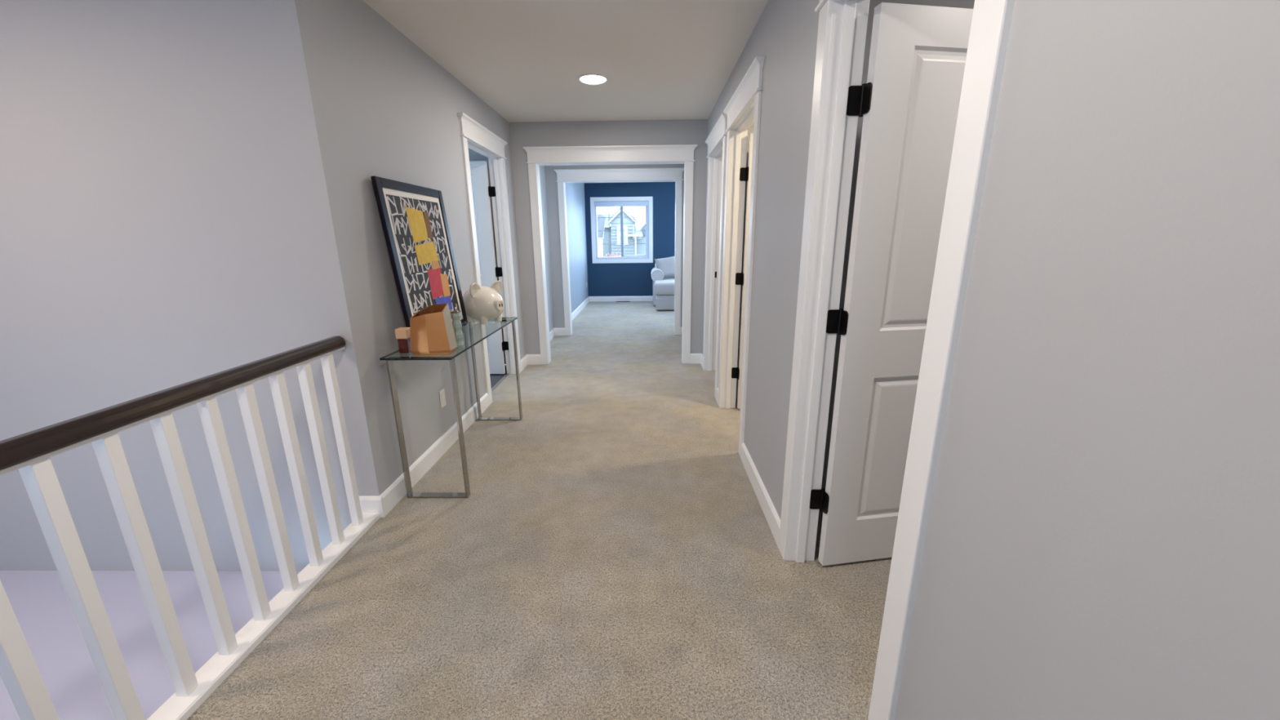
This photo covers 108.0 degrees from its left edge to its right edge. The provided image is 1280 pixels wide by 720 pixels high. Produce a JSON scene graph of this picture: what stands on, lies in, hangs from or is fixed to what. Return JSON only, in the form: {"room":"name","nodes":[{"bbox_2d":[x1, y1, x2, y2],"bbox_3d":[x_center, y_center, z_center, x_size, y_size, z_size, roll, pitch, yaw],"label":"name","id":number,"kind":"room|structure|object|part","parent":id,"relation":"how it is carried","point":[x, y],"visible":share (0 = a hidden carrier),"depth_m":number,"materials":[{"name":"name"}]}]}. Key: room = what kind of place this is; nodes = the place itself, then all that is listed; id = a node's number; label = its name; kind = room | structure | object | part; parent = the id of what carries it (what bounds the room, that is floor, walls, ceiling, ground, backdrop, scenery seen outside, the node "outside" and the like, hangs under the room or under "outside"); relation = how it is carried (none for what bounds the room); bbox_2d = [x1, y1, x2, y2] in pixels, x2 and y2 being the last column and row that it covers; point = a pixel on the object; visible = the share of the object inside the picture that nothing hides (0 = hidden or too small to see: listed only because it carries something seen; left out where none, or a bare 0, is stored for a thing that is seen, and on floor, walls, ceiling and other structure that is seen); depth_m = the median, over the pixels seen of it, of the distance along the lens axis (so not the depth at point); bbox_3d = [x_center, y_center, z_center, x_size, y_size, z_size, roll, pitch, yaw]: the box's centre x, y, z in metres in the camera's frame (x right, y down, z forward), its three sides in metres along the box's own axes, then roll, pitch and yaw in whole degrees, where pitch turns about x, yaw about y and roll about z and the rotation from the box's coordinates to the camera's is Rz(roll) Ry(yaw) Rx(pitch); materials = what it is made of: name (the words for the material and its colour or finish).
{"room":"upstairs hallway","nodes":[
{"label":"upstairs hallway","id":0,"kind":"room"},
{"bbox_2d":[0,0,390,571],"bbox_3d":[-2.836,-0.241,2.155,3.055,2.777,0.100,0,15,1],"label":"wall","id":1,"kind":"structure","parent":0,"point":[172,211],"depth_m":2.03,"materials":[{"name":"grey paint"}]},
{"bbox_2d":[359,495,385,517],"bbox_3d":[-1.355,0.734,2.328,0.140,0.113,0.015,0,15,1],"label":"baseboard","id":2,"kind":"structure","parent":1,"relation":"attached to","point":[369,504],"depth_m":2.32,"materials":[{"name":"white paint"}]},
{"bbox_2d":[311,0,554,484],"bbox_3d":[-1.333,-0.978,4.248,0.115,2.447,4.370,0,15,1],"label":"wall","id":3,"kind":"structure","parent":0,"point":[393,108],"depth_m":2.50,"materials":[{"name":"grey paint"}]},
{"bbox_2d":[439,388,446,408],"bbox_3d":[-1.286,0.250,3.032,0.008,0.116,0.072,0,15,1],"label":"wall plate","id":4,"kind":"object","parent":3,"relation":"attached to","point":[442,393],"visible":1,"depth_m":3.02,"materials":[{"name":"white plastic"}]},
{"bbox_2d":[380,354,528,515],"bbox_3d":[-1.269,0.362,3.738,0.015,0.113,2.905,0,15,1],"label":"baseboard","id":5,"kind":"structure","parent":3,"relation":"attached to","point":[396,491],"depth_m":2.85,"materials":[{"name":"white paint"}]},
{"bbox_2d":[469,160,505,373],"bbox_3d":[-1.819,-0.842,4.535,0.849,2.021,0.035,0,15,4],"label":"door","id":6,"kind":"structure","parent":3,"relation":"in","point":[478,169],"depth_m":4.43,"materials":[{"name":"white paint"}]},
{"bbox_3d":[-1.823,-1.268,4.423,0.589,0.920,0.035,0,15,4],"label":"panel","id":7,"kind":"part","parent":6,"relation":"part of","materials":[{"name":"white paint"}]},
{"bbox_3d":[-1.814,-0.354,4.663,0.589,0.610,0.035,0,15,4],"label":"panel","id":8,"kind":"part","parent":6,"relation":"part of","materials":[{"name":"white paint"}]},
{"bbox_2d":[457,112,521,405],"bbox_3d":[-1.320,-0.820,4.100,0.170,2.216,1.081,0,15,1],"label":"trim","id":9,"kind":"structure","parent":3,"relation":"attached to","point":[476,137],"depth_m":4.32,"materials":[{"name":"white paint"}]},
{"bbox_3d":[-1.278,-0.629,3.665,0.020,2.068,0.083,0,15,1],"label":"casing","id":10,"kind":"part","parent":9,"relation":"part of","materials":[{"name":"white paint"}]},
{"bbox_3d":[-1.280,-1.811,3.839,0.022,0.106,1.021,0,15,1],"label":"head casing","id":11,"kind":"part","parent":9,"relation":"part of","materials":[{"name":"white paint"}]},
{"bbox_3d":[-1.267,-1.870,3.823,0.042,0.044,1.081,0,15,1],"label":"crown moulding","id":12,"kind":"part","parent":9,"relation":"part of","materials":[{"name":"white paint"}]},
{"bbox_3d":[-1.398,-1.566,4.320,0.004,0.089,0.044,0,15,4],"label":"plate","id":13,"kind":"part","parent":9,"relation":"part of","materials":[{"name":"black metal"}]},
{"bbox_3d":[-1.372,-1.572,4.343,0.052,0.089,0.004,0,15,1],"label":"jamb plate","id":14,"kind":"part","parent":9,"relation":"part of","materials":[{"name":"black metal"}]},
{"bbox_3d":[-1.365,-0.859,4.530,0.052,0.089,0.004,0,15,1],"label":"jamb plate","id":15,"kind":"part","parent":9,"relation":"part of","materials":[{"name":"black metal"}]},
{"bbox_3d":[-1.357,-0.144,4.718,0.052,0.089,0.004,0,15,1],"label":"jamb plate","id":16,"kind":"part","parent":9,"relation":"part of","materials":[{"name":"black metal"}]},
{"bbox_3d":[-1.263,-0.868,4.572,0.020,2.068,0.083,0,15,1],"label":"casing","id":17,"kind":"part","parent":9,"relation":"part of","materials":[{"name":"white paint"}]},
{"bbox_2d":[186,301,892,719],"bbox_3d":[-0.325,0.447,4.094,6.800,0.250,12.880,0,15,1],"label":"floor","id":18,"kind":"structure","parent":0,"point":[612,552],"depth_m":1.85,"materials":[{"name":"carpet"}]},
{"bbox_2d":[0,335,379,719],"bbox_3d":[-1.390,0.900,0.128,0.092,0.952,4.346,0,15,1],"label":"stair railing","id":19,"kind":"object","parent":18,"relation":"on","point":[30,452],"visible":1,"depth_m":1.39,"materials":[{"name":"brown wood"}]},
{"bbox_3d":[-1.397,0.465,0.014,0.067,0.052,4.346,0,15,1],"label":"handrail","id":20,"kind":"part","parent":19,"relation":"part of","materials":[{"name":"brown wood"}]},
{"bbox_3d":[-1.385,1.339,0.237,0.092,0.048,4.334,0,15,1],"label":"rail","id":21,"kind":"part","parent":19,"relation":"part of","materials":[{"name":"white paint"}]},
{"bbox_2d":[379,317,522,497],"bbox_3d":[-1.086,0.217,2.955,0.352,0.786,1.200,0,15,1],"label":"console table","id":22,"kind":"object","parent":18,"relation":"on","point":[410,494],"visible":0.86,"depth_m":2.47,"materials":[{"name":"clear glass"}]},
{"bbox_3d":[-1.254,0.364,2.429,0.010,0.775,0.042,0,15,1],"label":"leg","id":23,"kind":"part","parent":22,"relation":"part of","materials":[{"name":"silver metal"}]},
{"bbox_2d":[395,327,412,353],"bbox_3d":[-1.202,-0.100,2.372,0.058,0.127,0.054,0,15,1],"label":"votive holder","id":24,"kind":"object","parent":22,"relation":"on","point":[402,334],"visible":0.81,"depth_m":2.35,"materials":[{"name":"red glass"}]},
{"bbox_2d":[395,327,409,338],"bbox_3d":[-1.202,-0.137,2.362,0.058,0.052,0.054,0,15,1],"label":"candle","id":25,"kind":"object","parent":24,"relation":"on","point":[401,332],"depth_m":2.34,"materials":[{"name":"beige wax"}]},
{"bbox_2d":[370,175,467,327],"bbox_3d":[-1.232,-0.564,2.700,0.103,0.859,0.745,0,15,1],"label":"framed picture","id":26,"kind":"object","parent":22,"relation":"on","point":[414,220],"visible":0.84,"depth_m":2.60,"materials":[{"name":"multicoloured paper"}]},
{"bbox_2d":[386,194,459,317],"bbox_3d":[-1.229,-0.564,2.700,0.003,0.708,0.591,-6,15,2],"label":"print","id":27,"kind":"object","parent":26,"relation":"attached to","point":[399,237],"depth_m":2.58},
{"bbox_2d":[409,303,457,355],"bbox_3d":[-1.046,-0.155,2.338,0.202,0.246,0.123,0,15,1],"label":"vessel","id":28,"kind":"object","parent":22,"relation":"on","point":[432,333],"visible":1,"depth_m":2.31,"materials":[{"name":"brown"}]},
{"bbox_3d":[-1.090,-0.157,2.857,0.352,0.011,1.200,0,15,1],"label":"glass","id":29,"kind":"part","parent":22,"relation":"part of","materials":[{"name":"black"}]},
{"bbox_2d":[449,311,463,349],"bbox_3d":[-0.963,-0.159,2.451,0.047,0.196,0.063,0,15,1],"label":"glass bottle","id":30,"kind":"object","parent":22,"relation":"on","point":[455,315],"visible":0.86,"depth_m":2.43,"materials":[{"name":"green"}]},
{"bbox_3d":[-0.936,0.362,2.423,0.010,0.775,0.042,0,15,1],"label":"leg","id":31,"kind":"part","parent":22,"relation":"part of","materials":[{"name":"silver metal"}]},
{"bbox_3d":[-1.237,0.084,3.490,0.010,0.775,0.042,0,15,1],"label":"leg","id":32,"kind":"part","parent":22,"relation":"part of","materials":[{"name":"silver metal"}]},
{"bbox_2d":[462,280,504,324],"bbox_3d":[-1.086,-0.404,3.223,0.381,0.278,0.258,10,18,35],"label":"piggy bank","id":33,"kind":"object","parent":22,"relation":"on","point":[483,304],"visible":0.98,"depth_m":3.13,"materials":[{"name":"white ceramic"}]},
{"bbox_3d":[-1.184,-0.295,3.252,0.056,0.055,0.056,10,18,35],"label":"leg","id":34,"kind":"part","parent":33,"relation":"part of","materials":[{"name":"white ceramic"}]},
{"bbox_3d":[-1.062,-0.274,3.166,0.056,0.055,0.056,10,18,35],"label":"leg","id":35,"kind":"part","parent":33,"relation":"part of","materials":[{"name":"white ceramic"}]},
{"bbox_3d":[-0.994,-0.298,3.257,0.056,0.055,0.056,10,18,35],"label":"leg","id":36,"kind":"part","parent":33,"relation":"part of","materials":[{"name":"white ceramic"}]},
{"bbox_3d":[-0.919,0.082,3.485,0.010,0.775,0.042,0,15,1],"label":"leg","id":37,"kind":"part","parent":22,"relation":"part of","materials":[{"name":"silver metal"}]},
{"bbox_2d":[650,263,674,310],"bbox_3d":[1.287,-1.523,9.289,2.130,0.835,1.420,0,15,1],"label":"sofa","id":38,"kind":"object","parent":18,"relation":"on","point":[663,288],"visible":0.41,"depth_m":8.71,"materials":[{"name":"grey fabric"}]},
{"bbox_3d":[0.352,-1.454,9.602,0.170,0.550,0.780,0,15,1],"label":"arm panel","id":39,"kind":"part","parent":38,"relation":"part of","materials":[{"name":"grey fabric"}]},
{"bbox_3d":[0.349,-1.750,9.512,0.250,0.250,0.823,0,15,1],"label":"arm","id":40,"kind":"part","parent":38,"relation":"part of","materials":[{"name":"grey fabric"}]},
{"bbox_2d":[653,278,674,295],"bbox_3d":[0.709,-1.448,9.122,0.860,0.233,1.040,0,15,1],"label":"cushion","id":41,"kind":"object","parent":38,"relation":"on","point":[662,286],"depth_m":8.64,"materials":[{"name":"grey fabric"}]},
{"bbox_2d":[654,256,675,278],"bbox_3d":[0.552,-1.863,9.378,0.510,0.473,0.217,-2,15,-6],"label":"cushion","id":42,"kind":"object","parent":38,"relation":"on","point":[666,265],"visible":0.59,"depth_m":9.30,"materials":[{"name":"grey fabric"}]},
{"bbox_2d":[362,0,768,182],"bbox_3d":[-0.752,-2.089,3.403,7.600,0.120,13.020,0,15,1],"label":"ceiling","id":43,"kind":"structure","parent":0,"point":[660,60],"depth_m":2.80,"materials":[{"name":"white paint"}]},
{"bbox_2d":[577,73,608,84],"bbox_3d":[-0.336,-1.998,3.322,0.212,0.023,0.212,0,15,1],"label":"recessed light","id":44,"kind":"object","parent":43,"relation":"in","point":[588,78],"visible":1,"depth_m":3.28,"materials":[{"name":"white paint"}]},
{"bbox_2d":[565,182,588,312],"bbox_3d":[-1.224,-2.014,8.185,0.115,2.447,3.545,0,15,1],"label":"wall","id":45,"kind":"structure","parent":0,"point":[575,192],"depth_m":8.57,"materials":[{"name":"blue paint"}]},
{"bbox_2d":[467,119,707,364],"bbox_3d":[-0.370,-1.155,4.886,6.700,2.447,0.115,0,15,1],"label":"wall","id":46,"kind":"structure","parent":0,"point":[686,131],"depth_m":4.62,"materials":[{"name":"grey paint"}]},
{"bbox_2d":[522,144,697,364],"bbox_3d":[-0.282,-1.044,4.914,1.706,2.216,0.199,0,15,1],"label":"trim","id":47,"kind":"structure","parent":46,"relation":"attached to","point":[667,153],"depth_m":4.68,"materials":[{"name":"white paint"}]},
{"bbox_3d":[-1.063,-0.952,4.885,0.083,2.068,0.020,0,15,1],"label":"casing","id":48,"kind":"part","parent":47,"relation":"part of","materials":[{"name":"white paint"}]},
{"bbox_3d":[-1.061,-0.984,5.008,0.083,2.068,0.020,0,15,1],"label":"casing","id":49,"kind":"part","parent":47,"relation":"part of","materials":[{"name":"white paint"}]},
{"bbox_3d":[-0.294,-2.075,4.561,1.706,0.044,0.042,0,15,1],"label":"crown moulding","id":50,"kind":"part","parent":47,"relation":"part of","materials":[{"name":"white paint"}]},
{"bbox_3d":[-0.293,-2.019,4.590,1.646,0.106,0.022,0,15,1],"label":"head casing","id":51,"kind":"part","parent":47,"relation":"part of","materials":[{"name":"white paint"}]},
{"bbox_3d":[0.499,-0.961,4.857,0.083,2.068,0.020,0,15,1],"label":"casing","id":52,"kind":"part","parent":47,"relation":"part of","materials":[{"name":"white paint"}]},
{"bbox_2d":[526,353,701,364],"bbox_3d":[-0.287,-0.011,5.118,1.935,0.113,0.015,0,15,1],"label":"baseboard","id":53,"kind":"structure","parent":46,"relation":"attached to","point":[533,359],"depth_m":5.12,"materials":[{"name":"white paint"}]},
{"bbox_2d":[544,164,684,328],"bbox_3d":[0.555,-1.559,6.383,3.900,2.447,0.115,0,15,1],"label":"wall","id":54,"kind":"structure","parent":0,"point":[552,197],"depth_m":6.28,"materials":[{"name":"grey paint"}]},
{"bbox_2d":[549,326,682,340],"bbox_3d":[-0.273,-0.227,5.938,1.935,0.113,1.450,0,15,1],"label":"baseboard","id":55,"kind":"structure","parent":54,"relation":"attached to","point":[561,331],"depth_m":6.63,"materials":[{"name":"white paint"}]},
{"bbox_2d":[554,168,684,335],"bbox_3d":[-0.257,-1.443,6.427,1.706,2.216,0.199,0,15,1],"label":"trim","id":56,"kind":"structure","parent":54,"relation":"attached to","point":[629,175],"depth_m":6.19,"materials":[{"name":"white paint"}]},
{"bbox_3d":[-1.039,-1.350,6.398,0.083,2.068,0.020,0,15,1],"label":"casing","id":57,"kind":"part","parent":56,"relation":"part of","materials":[{"name":"white paint"}]},
{"bbox_3d":[-1.037,-1.383,6.521,0.083,2.068,0.020,0,15,1],"label":"casing","id":58,"kind":"part","parent":56,"relation":"part of","materials":[{"name":"white paint"}]},
{"bbox_3d":[-0.269,-2.473,6.075,1.706,0.044,0.042,0,15,1],"label":"crown moulding","id":59,"kind":"part","parent":56,"relation":"part of","materials":[{"name":"white paint"}]},
{"bbox_3d":[-0.269,-2.417,6.104,1.646,0.106,0.022,0,15,1],"label":"head casing","id":60,"kind":"part","parent":56,"relation":"part of","materials":[{"name":"white paint"}]},
{"bbox_3d":[0.524,-1.359,6.370,0.083,2.068,0.020,0,15,1],"label":"casing","id":61,"kind":"part","parent":56,"relation":"part of","materials":[{"name":"white paint"}]},
{"bbox_2d":[584,182,675,296],"bbox_3d":[0.655,-2.493,9.928,3.815,2.447,0.130,0,15,1],"label":"wall","id":62,"kind":"structure","parent":0,"point":[604,279],"depth_m":9.87,"materials":[{"name":"blue paint"}]},
{"bbox_2d":[571,295,653,319],"bbox_3d":[0.695,-0.897,8.448,3.700,0.113,3.545,0,15,1],"label":"baseboard","id":63,"kind":"structure","parent":62,"relation":"attached to","point":[590,299],"depth_m":10.16,"materials":[{"name":"white paint"}]},
{"bbox_2d":[590,196,653,263],"bbox_3d":[-0.378,-2.744,9.857,1.299,1.344,0.134,0,15,1],"label":"window","id":64,"kind":"structure","parent":62,"relation":"in","point":[598,202],"depth_m":9.81,"materials":[{"name":"white paint"}]},
{"bbox_3d":[-0.987,-2.727,9.817,0.082,1.344,0.018,0,15,1],"label":"casing","id":65,"kind":"part","parent":64,"relation":"part of","materials":[{"name":"white paint"}]},
{"bbox_3d":[-0.385,-3.341,9.646,1.135,0.082,0.018,0,15,1],"label":"head casing","id":66,"kind":"part","parent":64,"relation":"part of","materials":[{"name":"white paint"}]},
{"bbox_3d":[-0.372,-2.120,9.967,1.135,0.082,0.018,0,15,1],"label":"sill casing","id":67,"kind":"part","parent":64,"relation":"part of","materials":[{"name":"white paint"}]},
{"bbox_3d":[-0.102,-2.750,9.881,0.504,1.085,0.035,0,15,1],"label":"sash","id":68,"kind":"part","parent":64,"relation":"part of","materials":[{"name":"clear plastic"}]},
{"bbox_3d":[0.230,-2.734,9.795,0.082,1.344,0.018,0,15,1],"label":"casing","id":69,"kind":"part","parent":64,"relation":"part of","materials":[{"name":"white paint"}]},
{"bbox_2d":[735,124,753,402],"bbox_3d":[1.812,-0.846,3.621,2.095,2.447,0.090,0,15,1],"label":"wall","id":70,"kind":"structure","parent":0,"point":[750,130],"depth_m":3.59,"materials":[{"name":"grey paint"}]},
{"bbox_2d":[821,0,974,491],"bbox_3d":[1.789,-0.464,2.171,2.095,2.447,0.090,0,15,1],"label":"wall partition","id":71,"kind":"structure","parent":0,"point":[969,4],"depth_m":2.05,"materials":[{"name":"grey paint"}]},
{"bbox_2d":[702,0,1279,719],"bbox_3d":[0.667,-0.186,1.158,0.115,2.447,7.555,0,15,1],"label":"wall","id":72,"kind":"structure","parent":0,"point":[1102,541],"depth_m":0.61,"materials":[{"name":"grey paint"}]},
{"bbox_2d":[702,112,727,399],"bbox_3d":[0.696,-0.856,4.159,0.157,2.216,1.046,0,15,1],"label":"trim","id":73,"kind":"structure","parent":72,"relation":"attached to","point":[716,141],"depth_m":4.42,"materials":[{"name":"white paint"}]},
{"bbox_3d":[0.661,-0.899,4.615,0.020,2.068,0.083,0,15,1],"label":"casing","id":74,"kind":"part","parent":73,"relation":"part of","materials":[{"name":"white paint"}]},
{"bbox_3d":[0.627,-1.906,3.884,0.042,0.044,1.046,0,15,1],"label":"crown moulding","id":75,"kind":"part","parent":73,"relation":"part of","materials":[{"name":"white paint"}]},
{"bbox_3d":[0.642,-1.847,3.899,0.022,0.106,0.986,0,15,1],"label":"head casing","id":76,"kind":"part","parent":73,"relation":"part of","materials":[{"name":"white paint"}]},
{"bbox_3d":[0.647,-0.669,3.742,0.020,2.068,0.083,0,15,1],"label":"casing","id":77,"kind":"part","parent":73,"relation":"part of","materials":[{"name":"white paint"}]},
{"bbox_2d":[700,353,780,548],"bbox_3d":[0.614,0.943,1.456,0.015,0.113,7.555,0,15,1],"label":"baseboard","id":78,"kind":"structure","parent":72,"relation":"attached to","point":[771,516],"depth_m":2.40,"materials":[{"name":"white paint"}]},
{"bbox_2d":[717,55,764,457],"bbox_3d":[0.685,-0.578,3.101,0.170,2.216,1.038,0,15,1],"label":"trim","id":79,"kind":"structure","parent":72,"relation":"attached to","point":[743,110],"depth_m":3.31,"materials":[{"name":"white paint"}]},
{"bbox_3d":[0.644,-0.620,3.553,0.020,2.068,0.083,0,15,1],"label":"casing","id":80,"kind":"part","parent":79,"relation":"part of","materials":[{"name":"white paint"}]},
{"bbox_3d":[0.751,0.103,3.696,0.052,0.089,0.004,0,15,1],"label":"jamb plate","id":81,"kind":"part","parent":79,"relation":"part of","materials":[{"name":"black metal"}]},
{"bbox_3d":[0.744,-0.612,3.508,0.052,0.089,0.004,0,15,1],"label":"jamb plate","id":82,"kind":"part","parent":79,"relation":"part of","materials":[{"name":"black metal"}]},
{"bbox_3d":[0.769,-0.606,3.485,0.004,0.089,0.044,-1,15,-1],"label":"plate","id":83,"kind":"part","parent":79,"relation":"part of","materials":[{"name":"black metal"}]},
{"bbox_3d":[0.737,-1.326,3.320,0.052,0.089,0.004,0,15,1],"label":"jamb plate","id":84,"kind":"part","parent":79,"relation":"part of","materials":[{"name":"black metal"}]},
{"bbox_3d":[0.610,-1.627,2.826,0.042,0.044,1.038,0,15,1],"label":"crown moulding","id":85,"kind":"part","parent":79,"relation":"part of","materials":[{"name":"white paint"}]},
{"bbox_3d":[0.625,-1.569,2.841,0.022,0.106,0.978,0,15,1],"label":"head casing","id":86,"kind":"part","parent":79,"relation":"part of","materials":[{"name":"white paint"}]},
{"bbox_3d":[0.761,-1.320,3.297,0.004,0.089,0.044,-1,15,-1],"label":"plate","id":87,"kind":"part","parent":79,"relation":"part of","materials":[{"name":"black metal"}]},
{"bbox_3d":[0.630,-0.392,2.688,0.020,2.068,0.083,0,15,1],"label":"casing","id":88,"kind":"part","parent":79,"relation":"part of","materials":[{"name":"white paint"}]},
{"bbox_2d":[737,133,753,408],"bbox_3d":[1.177,-0.599,3.489,0.806,2.021,0.035,-1,15,-1],"label":"door","id":89,"kind":"structure","parent":72,"relation":"in","point":[751,135],"depth_m":3.44,"materials":[{"name":"white paint"}]},
{"bbox_2d":[817,2,973,565],"bbox_3d":[1.120,-0.142,1.755,0.752,2.021,0.036,-3,15,-9],"label":"door","id":90,"kind":"structure","parent":72,"relation":"in","point":[917,55],"depth_m":1.65,"materials":[{"name":"white paint"}]},
{"bbox_3d":[1.125,0.346,1.883,0.492,0.610,0.035,-3,15,-9],"label":"panel","id":91,"kind":"part","parent":90,"relation":"part of","materials":[{"name":"white paint"}]},
{"bbox_3d":[1.115,-0.568,1.643,0.492,0.920,0.035,-3,15,-9],"label":"panel","id":92,"kind":"part","parent":90,"relation":"part of","materials":[{"name":"white paint"}]},
{"bbox_2d":[778,0,1015,719],"bbox_3d":[0.657,-0.115,1.342,0.171,2.216,0.984,0,15,1],"label":"trim","id":93,"kind":"structure","parent":72,"relation":"attached to","point":[839,96],"depth_m":1.47,"materials":[{"name":"white paint"}]},
{"bbox_3d":[0.615,-0.150,1.768,0.020,2.068,0.083,0,15,1],"label":"casing","id":94,"kind":"part","parent":93,"relation":"part of","materials":[{"name":"white paint"}]},
{"bbox_3d":[0.722,0.573,1.911,0.052,0.089,0.004,0,15,1],"label":"jamb plate","id":95,"kind":"part","parent":93,"relation":"part of","materials":[{"name":"black metal"}]},
{"bbox_3d":[0.750,0.578,1.888,0.004,0.089,0.044,-3,15,-9],"label":"plate","id":96,"kind":"part","parent":93,"relation":"part of","materials":[{"name":"black metal"}]},
{"bbox_3d":[0.715,-0.142,1.723,0.052,0.089,0.004,0,15,1],"label":"jamb plate","id":97,"kind":"part","parent":93,"relation":"part of","materials":[{"name":"black metal"}]},
{"bbox_3d":[0.743,-0.136,1.700,0.004,0.089,0.044,-3,15,-9],"label":"plate","id":98,"kind":"part","parent":93,"relation":"part of","materials":[{"name":"black metal"}]},
{"bbox_3d":[0.708,-0.856,1.535,0.052,0.089,0.004,0,15,1],"label":"jamb plate","id":99,"kind":"part","parent":93,"relation":"part of","materials":[{"name":"black metal"}]},
{"bbox_3d":[0.735,-0.850,1.512,0.004,0.089,0.044,-3,15,-9],"label":"plate","id":100,"kind":"part","parent":93,"relation":"part of","materials":[{"name":"black metal"}]},
{"bbox_3d":[0.602,0.064,0.955,0.020,2.068,0.083,0,15,1],"label":"casing","id":101,"kind":"part","parent":93,"relation":"part of","materials":[{"name":"white paint"}]},
{"bbox_3d":[-4.449,0.442,-0.044,0.100,2.947,4.750,0,15,1],"label":"wall","id":102,"kind":"structure","parent":0,"visible":0},
{"bbox_2d":[0,570,300,719],"bbox_3d":[-2.911,1.813,0.240,2.950,0.220,4.650,0,15,1],"label":"trim","id":103,"kind":"structure","parent":102,"relation":"attached to","point":[40,603],"depth_m":2.08,"materials":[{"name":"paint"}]},
{"label":"outside","id":104,"kind":"structure","parent":0,"visible":0},
{"bbox_3d":[1.073,-12.439,64.334,120.000,0.200,109.220,0,15,1],"label":"ground","id":105,"kind":"structure","parent":104,"visible":0},
{"bbox_2d":[597,214,604,257],"bbox_3d":[-5.421,-10.876,45.677,3.860,6.400,6.300,0,15,1],"label":"house","id":106,"kind":"structure","parent":105,"relation":"on","point":[601,221],"depth_m":44.93,"materials":[{"name":"grey"}]},
{"bbox_2d":[598,249,625,257],"bbox_3d":[-1.645,-5.240,29.616,3.005,3.598,2.769,-11,18,-35],"label":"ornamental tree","id":107,"kind":"object","parent":105,"relation":"on","point":[615,255],"visible":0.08,"depth_m":29.09,"materials":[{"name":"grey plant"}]},
{"bbox_2d":[596,207,645,257],"bbox_3d":[-0.652,-13.964,55.025,14.300,7.520,11.300,0,15,1],"label":"house","id":108,"kind":"structure","parent":105,"relation":"on","point":[615,223],"depth_m":50.53,"materials":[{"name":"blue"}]},
{"bbox_3d":[-1.905,-13.430,50.233,0.600,1.650,0.040,0,15,1],"label":"pane","id":109,"kind":"part","parent":108,"relation":"part of","materials":[{"name":"white glass"}]}
]}

